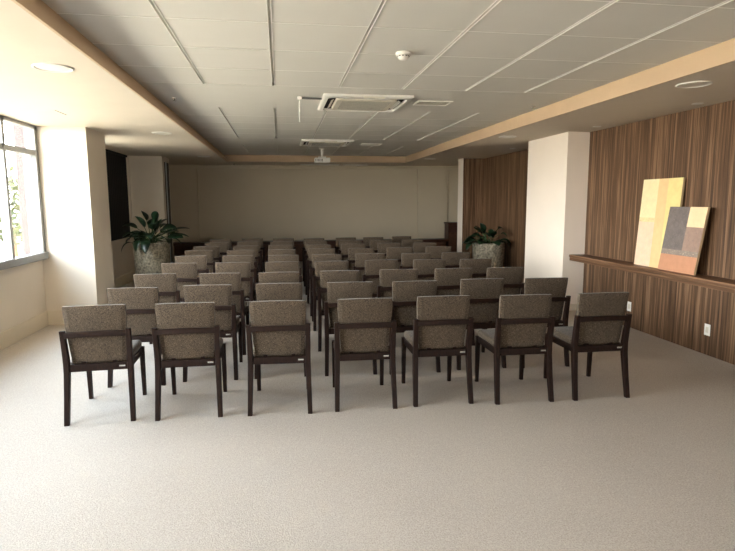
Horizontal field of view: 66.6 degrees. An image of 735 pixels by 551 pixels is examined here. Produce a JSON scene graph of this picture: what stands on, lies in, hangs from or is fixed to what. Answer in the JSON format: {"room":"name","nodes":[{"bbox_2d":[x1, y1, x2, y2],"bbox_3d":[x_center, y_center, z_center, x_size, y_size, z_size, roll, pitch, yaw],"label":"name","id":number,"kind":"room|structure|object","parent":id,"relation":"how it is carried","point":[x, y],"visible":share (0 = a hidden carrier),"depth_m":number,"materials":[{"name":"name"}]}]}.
{"room":"assembly chamber","nodes":[
{"label":"assembly chamber","id":0,"kind":"room"},
{"bbox_2d":[0,128,134,332],"bbox_3d":[-3.892,-0.298,4.811,0.085,2.560,20.100,-1,8,-9],"label":"wall","id":1,"kind":"structure","parent":0,"point":[22,288],"depth_m":6.94,"materials":[{"name":"beige paint"}]},
{"bbox_2d":[0,115,48,269],"bbox_3d":[-3.686,-0.603,3.782,0.145,1.687,6.900,-1,8,-9],"label":"window","id":2,"kind":"structure","parent":1,"relation":"in","point":[10,261],"depth_m":6.82,"materials":[{"name":"grey metal"}]},
{"bbox_2d":[0,270,134,350],"bbox_3d":[-3.308,1.047,3.661,0.655,0.190,16.920,-1,8,-9],"label":"baseboard","id":3,"kind":"structure","parent":1,"relation":"attached to","point":[14,334],"depth_m":6.99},
{"bbox_2d":[105,149,129,240],"bbox_3d":[-4.852,-1.549,10.865,0.060,1.678,1.536,-1,8,-9],"label":"blind","id":4,"kind":"object","parent":1,"relation":"attached to","point":[115,161],"visible":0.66,"depth_m":10.86,"materials":[{"name":"black fabric"}]},
{"bbox_2d":[36,126,113,310],"bbox_3d":[-3.985,-0.682,7.716,0.635,2.560,0.920,-1,8,-9],"label":"column","id":5,"kind":"structure","parent":0,"point":[78,269],"depth_m":7.30,"materials":[{"name":"beige paint"}]},
{"bbox_2d":[0,0,229,164],"bbox_3d":[-3.014,-1.795,4.853,1.905,0.390,19.900,-1,8,-9],"label":"soffit","id":6,"kind":"structure","parent":0,"point":[89,96],"depth_m":5.20,"materials":[{"name":"paint"}]},
{"bbox_2d":[24,110,65,114],"bbox_3d":[-3.451,-1.746,5.986,0.325,0.004,0.320,-1,8,-9],"label":"recessed light","id":7,"kind":"object","parent":6,"relation":"attached to","point":[40,112],"visible":1,"depth_m":5.99,"materials":[{"name":"paint"}]},
{"bbox_2d":[31,63,73,72],"bbox_3d":[-2.251,-1.484,4.004,0.270,0.010,0.270,-1,8,-9],"label":"recessed light","id":8,"kind":"object","parent":6,"relation":"attached to","point":[48,67],"visible":1,"depth_m":3.99,"materials":[{"name":"white plastic"}]},
{"bbox_2d":[11,0,226,161],"bbox_3d":[-1.978,-1.627,4.314,0.070,0.190,18.480,-1,8,-9],"label":"trim","id":9,"kind":"structure","parent":6,"relation":"attached to","point":[38,9],"depth_m":3.92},
{"bbox_2d":[129,156,173,262],"bbox_3d":[-4.675,-1.270,12.175,0.655,2.560,0.780,-1,8,-9],"label":"column","id":10,"kind":"structure","parent":0,"point":[147,174],"depth_m":11.72,"materials":[{"name":"beige paint"}]},
{"bbox_2d":[164,162,172,262],"bbox_3d":[-4.345,-1.225,12.243,0.014,2.450,0.400,-1,8,-9],"label":"trim","id":11,"kind":"structure","parent":10,"relation":"attached to","point":[164,162],"depth_m":12.24,"materials":[{"name":"white paint"}]},
{"bbox_2d":[169,168,457,262],"bbox_3d":[-1.346,-1.708,15.386,8.700,2.560,0.400,-1,8,-9],"label":"wall","id":12,"kind":"structure","parent":0,"point":[235,204],"depth_m":15.21,"materials":[{"name":"beige paint"}]},
{"bbox_2d":[169,165,457,168],"bbox_3d":[-1.308,-2.921,15.059,8.265,0.070,0.140,-1,8,-9],"label":"trim","id":13,"kind":"structure","parent":12,"relation":"attached to","point":[170,166],"depth_m":14.97,"materials":[{"name":"beige paint"}]},
{"bbox_2d":[227,162,403,165],"bbox_3d":[-1.337,-3.062,14.374,4.465,0.390,1.435,-1,8,-9],"label":"soffit","id":14,"kind":"structure","parent":0,"point":[230,163],"depth_m":14.25,"materials":[{"name":"paint"}]},
{"bbox_2d":[224,155,405,162],"bbox_3d":[-1.227,-2.870,13.685,4.445,0.190,0.030,-1,8,-9],"label":"trim","id":15,"kind":"structure","parent":14,"relation":"attached to","point":[230,158],"depth_m":13.64,"materials":[{"name":"beige paint"}]},
{"bbox_2d":[0,261,734,550],"bbox_3d":[0.272,0.949,5.782,8.550,0.200,20.400,-1,8,-9],"label":"floor","id":16,"kind":"structure","parent":0,"point":[653,469],"depth_m":3.51,"materials":[{"name":"beige carpet"}]},
{"bbox_2d":[59,304,146,426],"bbox_3d":[-2.015,0.612,4.317,0.487,0.870,0.607,-2,8,-12],"label":"upholstered chair","id":17,"kind":"object","parent":16,"relation":"on","point":[99,338],"visible":1,"depth_m":4.07,"materials":[{"name":"beige fabric"}]},
{"bbox_2d":[107,287,165,387],"bbox_3d":[-2.062,0.503,5.138,0.487,0.870,0.607,-1,8,-7],"label":"upholstered chair","id":18,"kind":"object","parent":16,"relation":"on","point":[140,302],"visible":0.48,"depth_m":4.87,"materials":[{"name":"fabric"}]},
{"bbox_2d":[121,211,189,273],"bbox_3d":[-4.040,-0.493,10.530,1.100,1.448,1.105,6,10,39],"label":"potted plant","id":19,"kind":"object","parent":16,"relation":"on","point":[149,254],"visible":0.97,"depth_m":10.31,"materials":[{"name":"green plant"}]},
{"bbox_2d":[133,274,184,343],"bbox_3d":[-2.224,0.381,6.065,0.487,0.870,0.607,-1,8,-8],"label":"upholstered chair","id":20,"kind":"object","parent":16,"relation":"on","point":[166,284],"visible":0.33,"depth_m":5.78,"materials":[{"name":"beige fabric"}]},
{"bbox_2d":[161,263,199,301],"bbox_3d":[-2.313,0.247,7.086,0.487,0.870,0.607,-1,8,-6],"label":"upholstered chair","id":21,"kind":"object","parent":16,"relation":"on","point":[186,273],"visible":0.27,"depth_m":6.79,"materials":[{"name":"grey fabric"}]},
{"bbox_2d":[151,302,226,420],"bbox_3d":[-1.376,0.598,4.401,0.487,0.870,0.607,-1,8,-9],"label":"upholstered chair","id":22,"kind":"object","parent":16,"relation":"on","point":[189,336],"visible":1,"depth_m":4.14,"materials":[{"name":"beige fabric"}]},
{"bbox_2d":[175,256,208,276],"bbox_3d":[-2.456,0.128,7.987,0.487,0.870,0.607,-1,8,-6],"label":"upholstered chair","id":23,"kind":"object","parent":16,"relation":"on","point":[201,261],"visible":0.17,"depth_m":7.69,"materials":[{"name":"beige fabric"}]},
{"bbox_2d":[185,250,215,272],"bbox_3d":[-2.612,0.011,8.875,0.487,0.870,0.607,-1,8,-6],"label":"upholstered chair","id":24,"kind":"object","parent":16,"relation":"on","point":[208,253],"visible":0.19,"depth_m":8.58,"materials":[{"name":"fabric"}]},
{"bbox_2d":[193,246,221,262],"bbox_3d":[-2.718,-0.090,9.645,0.487,0.870,0.607,-1,8,-7],"label":"upholstered chair","id":25,"kind":"object","parent":16,"relation":"on","point":[216,250],"visible":0.15,"depth_m":9.36,"materials":[{"name":"grey fabric"}]},
{"bbox_2d":[183,284,242,381],"bbox_3d":[-1.451,0.482,5.283,0.487,0.870,0.607,-1,8,-6],"label":"upholstered chair","id":26,"kind":"object","parent":16,"relation":"on","point":[229,324],"visible":0.66,"depth_m":5.02,"materials":[{"name":"fabric"}]},
{"bbox_2d":[205,242,228,261],"bbox_3d":[-2.802,-0.211,10.562,0.487,0.870,0.607,-1,8,-9],"label":"upholstered chair","id":27,"kind":"object","parent":16,"relation":"on","point":[224,246],"visible":0.2,"depth_m":10.27,"materials":[{"name":"grey fabric"}]},
{"bbox_2d":[210,239,232,249],"bbox_3d":[-2.948,-0.324,11.416,0.487,0.870,0.607,-1,8,-7],"label":"upholstered chair","id":28,"kind":"object","parent":16,"relation":"on","point":[211,240],"visible":0.16,"depth_m":11.11,"materials":[{"name":"grey fabric"}]},
{"bbox_2d":[199,273,248,354],"bbox_3d":[-1.557,0.373,6.110,0.487,0.870,0.607,-1,8,-6],"label":"upholstered chair","id":29,"kind":"object","parent":16,"relation":"on","point":[242,309],"visible":0.43,"depth_m":5.84,"materials":[{"name":"beige fabric"}]},
{"bbox_2d":[215,262,255,300],"bbox_3d":[-1.677,0.237,7.140,0.487,0.870,0.607,-1,8,-7],"label":"upholstered chair","id":30,"kind":"object","parent":16,"relation":"on","point":[243,268],"visible":0.45,"depth_m":6.86,"materials":[{"name":"beige fabric"}]},
{"bbox_2d":[223,255,256,300],"bbox_3d":[-1.822,0.122,8.016,0.487,0.870,0.607,-1,8,-9],"label":"upholstered chair","id":31,"kind":"object","parent":16,"relation":"on","point":[233,258],"visible":0.27,"depth_m":7.73,"materials":[{"name":"fabric"}]},
{"bbox_2d":[227,250,258,283],"bbox_3d":[-1.978,0.008,8.880,0.487,0.870,0.607,-1,8,-8],"label":"upholstered chair","id":32,"kind":"object","parent":16,"relation":"on","point":[229,252],"visible":0.27,"depth_m":8.58,"materials":[{"name":"beige fabric"}]},
{"bbox_2d":[233,246,260,275],"bbox_3d":[-2.094,-0.105,9.738,0.487,0.870,0.607,-1,8,-8],"label":"upholstered chair","id":33,"kind":"object","parent":16,"relation":"on","point":[257,258],"visible":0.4,"depth_m":9.46,"materials":[{"name":"beige fabric"}]},
{"bbox_2d":[237,241,262,271],"bbox_3d":[-2.263,-0.244,10.790,0.487,0.870,0.607,-1,8,-8],"label":"upholstered chair","id":34,"kind":"object","parent":16,"relation":"on","point":[239,243],"visible":0.28,"depth_m":10.50,"materials":[{"name":"beige fabric"}]},
{"bbox_2d":[242,238,264,271],"bbox_3d":[-2.369,-0.353,11.619,0.487,0.870,0.607,-1,8,-9],"label":"upholstered chair","id":35,"kind":"object","parent":16,"relation":"on","point":[262,248],"visible":0.33,"depth_m":11.36,"materials":[{"name":"fabric"}]},
{"bbox_2d":[259,272,298,283],"bbox_3d":[-0.960,0.362,6.171,0.487,0.870,0.607,-1,8,-7],"label":"upholstered chair","id":36,"kind":"object","parent":16,"relation":"on","point":[264,277],"visible":0.16,"depth_m":5.86,"materials":[{"name":"fabric"}]},
{"bbox_2d":[246,300,312,415],"bbox_3d":[-0.693,0.586,4.474,0.487,0.870,0.607,-1,8,-6],"label":"upholstered chair","id":37,"kind":"object","parent":16,"relation":"on","point":[277,328],"visible":1,"depth_m":4.22,"materials":[{"name":"beige fabric"}]},
{"bbox_2d":[254,283,305,378],"bbox_3d":[-0.834,0.468,5.368,0.487,0.870,0.607,-1,8,-8],"label":"upholstered chair","id":38,"kind":"object","parent":16,"relation":"on","point":[266,291],"visible":0.16,"depth_m":5.07,"materials":[{"name":"beige fabric"}]},
{"bbox_2d":[267,245,292,260],"bbox_3d":[-1.511,-0.121,9.839,0.487,0.870,0.607,-1,8,-7],"label":"upholstered chair","id":39,"kind":"object","parent":16,"relation":"on","point":[270,247],"visible":0.07,"depth_m":9.52,"materials":[{"name":"grey fabric"}]},
{"bbox_2d":[266,249,294,261],"bbox_3d":[-1.363,-0.005,8.957,0.487,0.870,0.607,-1,8,-8],"label":"upholstered chair","id":40,"kind":"object","parent":16,"relation":"on","point":[277,251],"visible":0.15,"depth_m":8.64,"materials":[{"name":"beige fabric"}]},
{"bbox_2d":[270,241,292,244],"bbox_3d":[-1.626,-0.238,10.730,0.487,0.870,0.607,-1,8,-7],"label":"upholstered chair","id":41,"kind":"object","parent":16,"relation":"on","point":[273,242],"visible":0.09,"depth_m":10.41,"materials":[{"name":"grey fabric"}]},
{"bbox_2d":[265,261,301,282],"bbox_3d":[-1.084,0.229,7.185,0.487,0.870,0.607,-1,8,-8],"label":"upholstered chair","id":42,"kind":"object","parent":16,"relation":"on","point":[292,266],"visible":0.13,"depth_m":6.88,"materials":[{"name":"fabric"}]},
{"bbox_2d":[268,255,300,275],"bbox_3d":[-1.191,0.115,8.049,0.487,0.870,0.607,-1,8,-7],"label":"upholstered chair","id":43,"kind":"object","parent":16,"relation":"on","point":[271,258],"visible":0.12,"depth_m":7.74,"materials":[{"name":"fabric"}]},
{"bbox_2d":[273,238,295,254],"bbox_3d":[-1.723,-0.355,11.614,0.487,0.870,0.607,-1,8,-6],"label":"upholstered chair","id":44,"kind":"object","parent":16,"relation":"on","point":[274,239],"visible":0.11,"depth_m":11.30,"materials":[{"name":"grey fabric"}]},
{"bbox_2d":[173,238,447,261],"bbox_3d":[-1.422,-0.673,15.056,7.320,0.535,0.430,-1,8,-9],"label":"stage","id":45,"kind":"object","parent":16,"relation":"on","point":[179,248],"visible":0.23,"depth_m":14.73,"materials":[{"name":"red wood"}]},
{"bbox_2d":[302,238,323,280],"bbox_3d":[-1.113,-0.356,11.607,0.487,0.870,0.607,-1,8,-7],"label":"upholstered chair","id":46,"kind":"object","parent":16,"relation":"on","point":[305,239],"visible":0.16,"depth_m":11.30,"materials":[{"name":"brown wood"}]},
{"bbox_2d":[303,240,326,286],"bbox_3d":[-1.011,-0.264,10.906,0.487,0.870,0.607,-1,8,-8],"label":"upholstered chair","id":47,"kind":"object","parent":16,"relation":"on","point":[316,241],"visible":0.2,"depth_m":10.60,"materials":[{"name":"fabric"}]},
{"bbox_2d":[305,244,330,294],"bbox_3d":[-0.870,-0.137,9.938,0.487,0.870,0.607,-1,8,-7],"label":"upholstered chair","id":48,"kind":"object","parent":16,"relation":"on","point":[313,246],"visible":0.22,"depth_m":9.64,"materials":[{"name":"beige fabric"}]},
{"bbox_2d":[307,248,334,303],"bbox_3d":[-0.752,-0.028,9.114,0.487,0.870,0.607,-1,8,-7],"label":"upholstered chair","id":49,"kind":"object","parent":16,"relation":"on","point":[311,252],"visible":0.35,"depth_m":8.81,"materials":[{"name":"fabric"}]},
{"bbox_2d":[310,254,341,315],"bbox_3d":[-0.600,0.100,8.141,0.487,0.870,0.607,-1,8,-6],"label":"upholstered chair","id":50,"kind":"object","parent":16,"relation":"on","point":[315,257],"visible":0.24,"depth_m":7.84,"materials":[{"name":"grey fabric"}]},
{"bbox_2d":[311,261,348,330],"bbox_3d":[-0.483,0.219,7.242,0.487,0.870,0.607,-1,8,-9],"label":"upholstered chair","id":51,"kind":"object","parent":16,"relation":"on","point":[319,265],"visible":0.4,"depth_m":6.95,"materials":[{"name":"grey fabric"}]},
{"bbox_2d":[317,270,358,351],"bbox_3d":[-0.323,0.344,6.287,0.487,0.870,0.607,-1,8,-6],"label":"upholstered chair","id":52,"kind":"object","parent":16,"relation":"on","point":[334,275],"visible":0.43,"depth_m":5.99,"materials":[{"name":"grey fabric"}]},
{"bbox_2d":[334,237,355,253],"bbox_3d":[-0.481,-0.383,11.785,0.487,0.870,0.607,-1,8,-9],"label":"upholstered chair","id":53,"kind":"object","parent":16,"relation":"on","point":[337,247],"visible":0.17,"depth_m":11.47,"materials":[{"name":"grey fabric"}]},
{"bbox_2d":[338,240,361,253],"bbox_3d":[-0.354,-0.273,10.951,0.487,0.870,0.607,-1,8,-8],"label":"upholstered chair","id":54,"kind":"object","parent":16,"relation":"on","point":[341,241],"visible":0.16,"depth_m":10.63,"materials":[{"name":"grey fabric"}]},
{"bbox_2d":[324,282,376,375],"bbox_3d":[-0.185,0.457,5.432,0.487,0.870,0.607,-1,8,-6],"label":"upholstered chair","id":55,"kind":"object","parent":16,"relation":"on","point":[335,290],"visible":0.52,"depth_m":5.14,"materials":[{"name":"fabric"}]},
{"bbox_2d":[341,244,364,260],"bbox_3d":[-0.280,-0.153,10.043,0.487,0.870,0.607,-1,8,-8],"label":"upholstered chair","id":56,"kind":"object","parent":16,"relation":"on","point":[344,247],"visible":0.12,"depth_m":9.73,"materials":[{"name":"grey fabric"}]},
{"bbox_2d":[346,248,373,269],"bbox_3d":[-0.131,-0.036,9.158,0.487,0.870,0.607,-1,8,-8],"label":"upholstered chair","id":57,"kind":"object","parent":16,"relation":"on","point":[351,251],"visible":0.16,"depth_m":8.85,"materials":[{"name":"fabric"}]},
{"bbox_2d":[332,298,397,411],"bbox_3d":[-0.047,0.572,4.561,0.487,0.870,0.607,-1,8,-7],"label":"upholstered chair","id":58,"kind":"object","parent":16,"relation":"on","point":[362,328],"visible":1,"depth_m":4.30,"materials":[{"name":"fabric"}]},
{"bbox_2d":[353,253,384,281],"bbox_3d":[0.009,0.087,8.220,0.487,0.870,0.607,-1,8,-6],"label":"upholstered chair","id":59,"kind":"object","parent":16,"relation":"on","point":[360,259],"visible":0.2,"depth_m":7.92,"materials":[{"name":"beige fabric"}]},
{"bbox_2d":[363,237,382,247],"bbox_3d":[0.094,-0.398,11.880,0.487,0.870,0.607,-1,8,-6],"label":"upholstered chair","id":60,"kind":"object","parent":16,"relation":"on","point":[366,240],"visible":0.14,"depth_m":11.56,"materials":[{"name":"grey fabric"}]},
{"bbox_2d":[363,260,397,297],"bbox_3d":[0.142,0.200,7.361,0.487,0.870,0.607,-1,8,-8],"label":"upholstered chair","id":61,"kind":"object","parent":16,"relation":"on","point":[372,267],"visible":0.32,"depth_m":7.06,"materials":[{"name":"beige fabric"}]},
{"bbox_2d":[370,240,391,252],"bbox_3d":[0.216,-0.278,10.971,0.487,0.870,0.607,-1,8,-9],"label":"upholstered chair","id":62,"kind":"object","parent":16,"relation":"on","point":[373,243],"visible":0.13,"depth_m":10.66,"materials":[{"name":"beige fabric"}]},
{"bbox_2d":[378,243,400,259],"bbox_3d":[0.358,-0.179,10.220,0.487,0.870,0.607,-1,8,-7],"label":"upholstered chair","id":63,"kind":"object","parent":16,"relation":"on","point":[382,247],"visible":0.12,"depth_m":9.91,"materials":[{"name":"beige fabric"}]},
{"bbox_2d":[375,269,417,297],"bbox_3d":[0.318,0.330,6.380,0.487,0.870,0.607,-1,8,-6],"label":"upholstered chair","id":64,"kind":"object","parent":16,"relation":"on","point":[387,276],"visible":0.27,"depth_m":6.08,"materials":[{"name":"beige fabric"}]},
{"bbox_2d":[385,247,412,268],"bbox_3d":[0.489,-0.050,9.245,0.487,0.870,0.607,-1,8,-6],"label":"upholstered chair","id":65,"kind":"object","parent":16,"relation":"on","point":[394,253],"visible":0.22,"depth_m":8.94,"materials":[{"name":"beige fabric"}]},
{"bbox_2d":[392,236,410,246],"bbox_3d":[0.690,-0.434,12.141,0.487,0.870,0.607,-1,8,-8],"label":"upholstered chair","id":66,"kind":"object","parent":16,"relation":"on","point":[395,239],"visible":0.09,"depth_m":11.83,"materials":[{"name":"grey fabric"}]},
{"bbox_2d":[401,239,422,252],"bbox_3d":[0.830,-0.294,11.076,0.487,0.870,0.607,-1,8,-9],"label":"upholstered chair","id":67,"kind":"object","parent":16,"relation":"on","point":[405,243],"visible":0.09,"depth_m":10.77,"materials":[{"name":"grey fabric"}]},
{"bbox_2d":[389,280,440,374],"bbox_3d":[0.407,0.449,5.479,0.487,0.870,0.607,-1,8,-8],"label":"upholstered chair","id":68,"kind":"object","parent":16,"relation":"on","point":[405,294],"visible":0.41,"depth_m":5.19,"materials":[{"name":"beige fabric"}]},
{"bbox_2d":[399,253,430,268],"bbox_3d":[0.665,0.078,8.267,0.487,0.870,0.607,-1,8,-7],"label":"upholstered chair","id":69,"kind":"object","parent":16,"relation":"on","point":[407,259],"visible":0.15,"depth_m":7.96,"materials":[{"name":"fabric"}]},
{"bbox_2d":[413,242,435,252],"bbox_3d":[0.994,-0.190,10.282,0.487,0.870,0.607,-1,8,-7],"label":"upholstered chair","id":70,"kind":"object","parent":16,"relation":"on","point":[417,247],"visible":0.16,"depth_m":9.98,"materials":[{"name":"beige fabric"}]},
{"bbox_2d":[413,259,445,280],"bbox_3d":[0.759,0.193,7.399,0.487,0.870,0.607,-1,8,-7],"label":"upholstered chair","id":71,"kind":"object","parent":16,"relation":"on","point":[426,268],"visible":0.17,"depth_m":7.09,"materials":[{"name":"fabric"}]},
{"bbox_2d":[401,295,473,406],"bbox_3d":[0.562,0.556,4.660,0.487,0.870,0.607,-1,8,-8],"label":"upholstered chair","id":72,"kind":"object","parent":16,"relation":"on","point":[439,328],"visible":1,"depth_m":4.41,"materials":[{"name":"fabric"}]},
{"bbox_2d":[426,246,450,258],"bbox_3d":[1.133,-0.075,9.412,0.487,0.870,0.607,-1,8,-6],"label":"upholstered chair","id":73,"kind":"object","parent":16,"relation":"on","point":[436,251],"visible":0.16,"depth_m":9.10,"materials":[{"name":"grey fabric"}]},
{"bbox_2d":[444,222,456,251],"bbox_3d":[2.392,-0.976,15.610,0.440,1.020,0.400,-1,8,-9],"label":"pedestal","id":74,"kind":"object","parent":16,"relation":"on","point":[450,233],"visible":0.39,"depth_m":15.40,"materials":[{"name":"brown wood"}]},
{"bbox_2d":[435,268,474,345],"bbox_3d":[0.920,0.318,6.450,0.487,0.870,0.607,-1,8,-7],"label":"upholstered chair","id":75,"kind":"object","parent":16,"relation":"on","point":[448,279],"visible":0.28,"depth_m":6.15,"materials":[{"name":"beige fabric"}]},
{"bbox_2d":[441,252,469,267],"bbox_3d":[1.244,0.061,8.382,0.487,0.870,0.607,-1,8,-9],"label":"upholstered chair","id":76,"kind":"object","parent":16,"relation":"on","point":[452,258],"visible":0.18,"depth_m":8.07,"materials":[{"name":"fabric"}]},
{"bbox_2d":[459,258,491,278],"bbox_3d":[1.348,0.184,7.447,0.487,0.870,0.607,-1,8,-9],"label":"upholstered chair","id":77,"kind":"object","parent":16,"relation":"on","point":[479,266],"visible":0.22,"depth_m":7.15,"materials":[{"name":"fabric"}]},
{"bbox_2d":[456,278,505,369],"bbox_3d":[1.061,0.429,5.607,0.487,0.870,0.607,-1,8,-7],"label":"upholstered chair","id":78,"kind":"object","parent":16,"relation":"on","point":[485,293],"visible":0.6,"depth_m":5.34,"materials":[{"name":"grey fabric"}]},
{"bbox_2d":[462,223,510,267],"bbox_3d":[2.420,-0.477,11.282,0.858,1.165,0.897,3,8,26],"label":"potted plant","id":79,"kind":"object","parent":16,"relation":"on","point":[494,250],"visible":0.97,"depth_m":11.06,"materials":[{"name":"green plant"}]},
{"bbox_2d":[486,267,523,294],"bbox_3d":[1.497,0.307,6.513,0.487,0.870,0.607,-1,8,-9],"label":"upholstered chair","id":80,"kind":"object","parent":16,"relation":"on","point":[512,276],"visible":0.28,"depth_m":6.22,"materials":[{"name":"grey fabric"}]},
{"bbox_2d":[474,294,554,404],"bbox_3d":[1.218,0.548,4.698,0.487,0.870,0.607,-1,8,-7],"label":"upholstered chair","id":81,"kind":"object","parent":16,"relation":"on","point":[520,329],"visible":1,"depth_m":4.45,"materials":[{"name":"fabric"}]},
{"bbox_2d":[524,277,570,367],"bbox_3d":[1.692,0.420,5.658,0.487,0.870,0.607,-1,8,-6],"label":"upholstered chair","id":82,"kind":"object","parent":16,"relation":"on","point":[556,286],"visible":0.41,"depth_m":5.38,"materials":[{"name":"grey fabric"}]},
{"bbox_2d":[543,292,631,400],"bbox_3d":[1.863,0.535,4.780,0.487,0.870,0.607,-1,8,-8],"label":"upholstered chair","id":83,"kind":"object","parent":16,"relation":"on","point":[599,318],"visible":0.89,"depth_m":4.53,"materials":[{"name":"fabric"}]},
{"bbox_2d":[42,0,734,155],"bbox_3d":[0.193,-1.855,4.617,4.445,0.235,18.475,-1,8,-9],"label":"ceiling","id":84,"kind":"structure","parent":0,"point":[236,71],"depth_m":4.31,"materials":[{"name":"white paint"}]},
{"bbox_2d":[297,96,321,121],"bbox_3d":[-0.623,-1.787,6.023,0.268,0.268,0.052,-2,8,-12],"label":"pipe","id":85,"kind":"object","parent":84,"relation":"hanging from","point":[299,98],"visible":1,"depth_m":6.00,"materials":[{"name":"white plastic"}]},
{"bbox_2d":[314,149,329,162],"bbox_3d":[-0.974,-2.560,11.978,0.330,0.300,0.292,-1,8,-9],"label":"projector","id":86,"kind":"object","parent":84,"relation":"hanging from","point":[321,159],"visible":1,"depth_m":11.87,"materials":[{"name":"white plastic"}]},
{"bbox_2d":[300,139,354,146],"bbox_3d":[-0.788,-2.512,10.641,0.970,0.041,0.971,-1,8,-9],"label":"air conditioner","id":87,"kind":"object","parent":84,"relation":"attached to","point":[304,142],"visible":1,"depth_m":10.44,"materials":[{"name":"white plastic"}]},
{"bbox_2d":[308,142,344,145],"bbox_3d":[-0.788,-2.509,10.642,0.670,0.035,0.670,-1,8,-9],"label":"grille","id":88,"kind":"object","parent":87,"relation":"attached to","point":[309,143],"depth_m":10.56,"materials":[{"name":"grey metal"}]},
{"bbox_2d":[318,93,413,111],"bbox_3d":[-0.051,-1.950,6.370,0.970,0.041,0.971,-1,8,-9],"label":"air conditioner","id":89,"kind":"object","parent":84,"relation":"attached to","point":[329,102],"visible":1,"depth_m":6.20,"materials":[{"name":"white plastic"}]},
{"bbox_2d":[331,98,396,110],"bbox_3d":[-0.051,-1.947,6.371,0.670,0.035,0.670,-1,8,-9],"label":"grille","id":90,"kind":"object","parent":89,"relation":"attached to","point":[337,103],"depth_m":6.27,"materials":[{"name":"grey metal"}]},
{"bbox_2d":[396,50,410,60],"bbox_3d":[0.273,-1.664,4.244,0.120,0.057,0.120,-1,8,-9],"label":"smoke detector","id":91,"kind":"object","parent":84,"relation":"attached to","point":[402,55],"visible":1,"depth_m":4.21,"materials":[{"name":"white plastic"}]},
{"bbox_2d":[413,100,452,105],"bbox_3d":[0.747,-1.973,6.411,0.400,0.012,0.280,-1,8,-9],"label":"ceiling vent","id":92,"kind":"object","parent":84,"relation":"in","point":[419,102],"visible":1,"depth_m":6.42,"materials":[{"name":"white plastic"}]},
{"bbox_2d":[457,158,483,258],"bbox_3d":[2.525,-1.412,13.032,0.780,2.560,0.320,-1,8,-9],"label":"wall","id":93,"kind":"structure","parent":0,"point":[473,168],"depth_m":12.82,"materials":[{"name":"brown wood"}]},
{"bbox_2d":[482,149,527,282],"bbox_3d":[3.074,-1.165,11.150,0.280,2.560,3.600,-1,8,-9],"label":"wall","id":94,"kind":"structure","parent":0,"point":[505,175],"depth_m":11.43,"materials":[{"name":"brown wood"}]},
{"bbox_2d":[524,132,589,303],"bbox_3d":[3.158,-0.843,8.715,0.870,2.560,1.280,-1,8,-9],"label":"column","id":95,"kind":"structure","parent":0,"point":[558,165],"depth_m":8.20,"materials":[{"name":"white paint"}]},
{"bbox_2d":[563,304,576,310],"bbox_3d":[2.889,0.384,8.826,0.346,0.100,1.296,-1,8,-9],"label":"baseboard","id":96,"kind":"structure","parent":95,"relation":"attached to","point":[573,307],"depth_m":8.20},
{"bbox_2d":[397,61,734,165],"bbox_3d":[3.383,-1.951,5.838,2.245,0.390,19.900,-1,8,-9],"label":"soffit","id":97,"kind":"structure","parent":0,"point":[662,99],"depth_m":6.23,"materials":[{"name":"paint"}]},
{"bbox_2d":[405,38,734,162],"bbox_3d":[2.384,-1.734,4.985,0.030,0.190,18.480,-1,8,-9],"label":"ceiling beam","id":98,"kind":"structure","parent":97,"relation":"attached to","point":[722,53],"depth_m":5.28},
{"bbox_2d":[675,81,712,87],"bbox_3d":[2.724,-1.592,4.669,0.270,0.010,0.270,-1,8,-9],"label":"recessed light","id":99,"kind":"object","parent":97,"relation":"attached to","point":[693,84],"visible":1,"depth_m":4.65,"materials":[{"name":"white plastic"}]},
{"bbox_2d":[583,100,734,364],"bbox_3d":[4.225,0.014,2.207,0.300,2.560,12.020,-1,8,-9],"label":"wall","id":100,"kind":"structure","parent":0,"point":[697,145],"depth_m":6.31,"materials":[{"name":"brown wood"}]},
{"bbox_2d":[569,254,734,292],"bbox_3d":[3.880,0.444,2.709,0.250,0.082,11.000,-1,8,-9],"label":"wall shelf","id":101,"kind":"object","parent":100,"relation":"attached to","point":[712,282],"visible":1,"depth_m":6.16,"materials":[{"name":"brown wood"}]},
{"bbox_2d":[634,177,685,267],"bbox_3d":[3.344,-0.600,6.430,0.103,1.015,0.687,-1,8,-9],"label":"painting","id":102,"kind":"object","parent":101,"relation":"on","point":[658,195],"visible":0.87,"depth_m":6.47},
{"bbox_2d":[658,207,710,274],"bbox_3d":[3.366,-0.381,5.976,0.087,0.700,0.620,-1,8,-9],"label":"painting","id":103,"kind":"object","parent":101,"relation":"on","point":[686,226],"visible":1,"depth_m":5.94},
{"bbox_2d":[704,323,710,335],"bbox_3d":[3.528,0.564,5.809,0.009,0.120,0.080,-1,8,-9],"label":"wall outlet","id":104,"kind":"object","parent":100,"relation":"attached to","point":[707,327],"visible":1,"depth_m":5.80,"materials":[{"name":"white plastic"}]},
{"label":"outside","id":105,"kind":"structure","parent":0,"visible":0},
{"bbox_2d":[0,221,23,259],"bbox_3d":[-48.391,1.914,7.963,86.700,0.300,150.000,-1,8,-9],"label":"ground","id":106,"kind":"structure","parent":105,"point":[20,248],"depth_m":31.50,"materials":[{"name":"white"}]},
{"bbox_2d":[0,165,22,256],"bbox_3d":[-9.299,-1.167,14.773,2.738,3.722,2.564,-1,8,-9],"label":"tree","id":107,"kind":"object","parent":106,"relation":"on","point":[15,206],"visible":0.18,"depth_m":14.20,"materials":[{"name":"green plant"}]},
{"bbox_2d":[13,125,30,254],"bbox_3d":[-5.089,-1.482,8.305,0.140,6.000,0.220,-1,8,-9],"label":"building","id":108,"kind":"structure","parent":106,"relation":"on","point":[18,132],"depth_m":8.22,"materials":[{"name":"white"}]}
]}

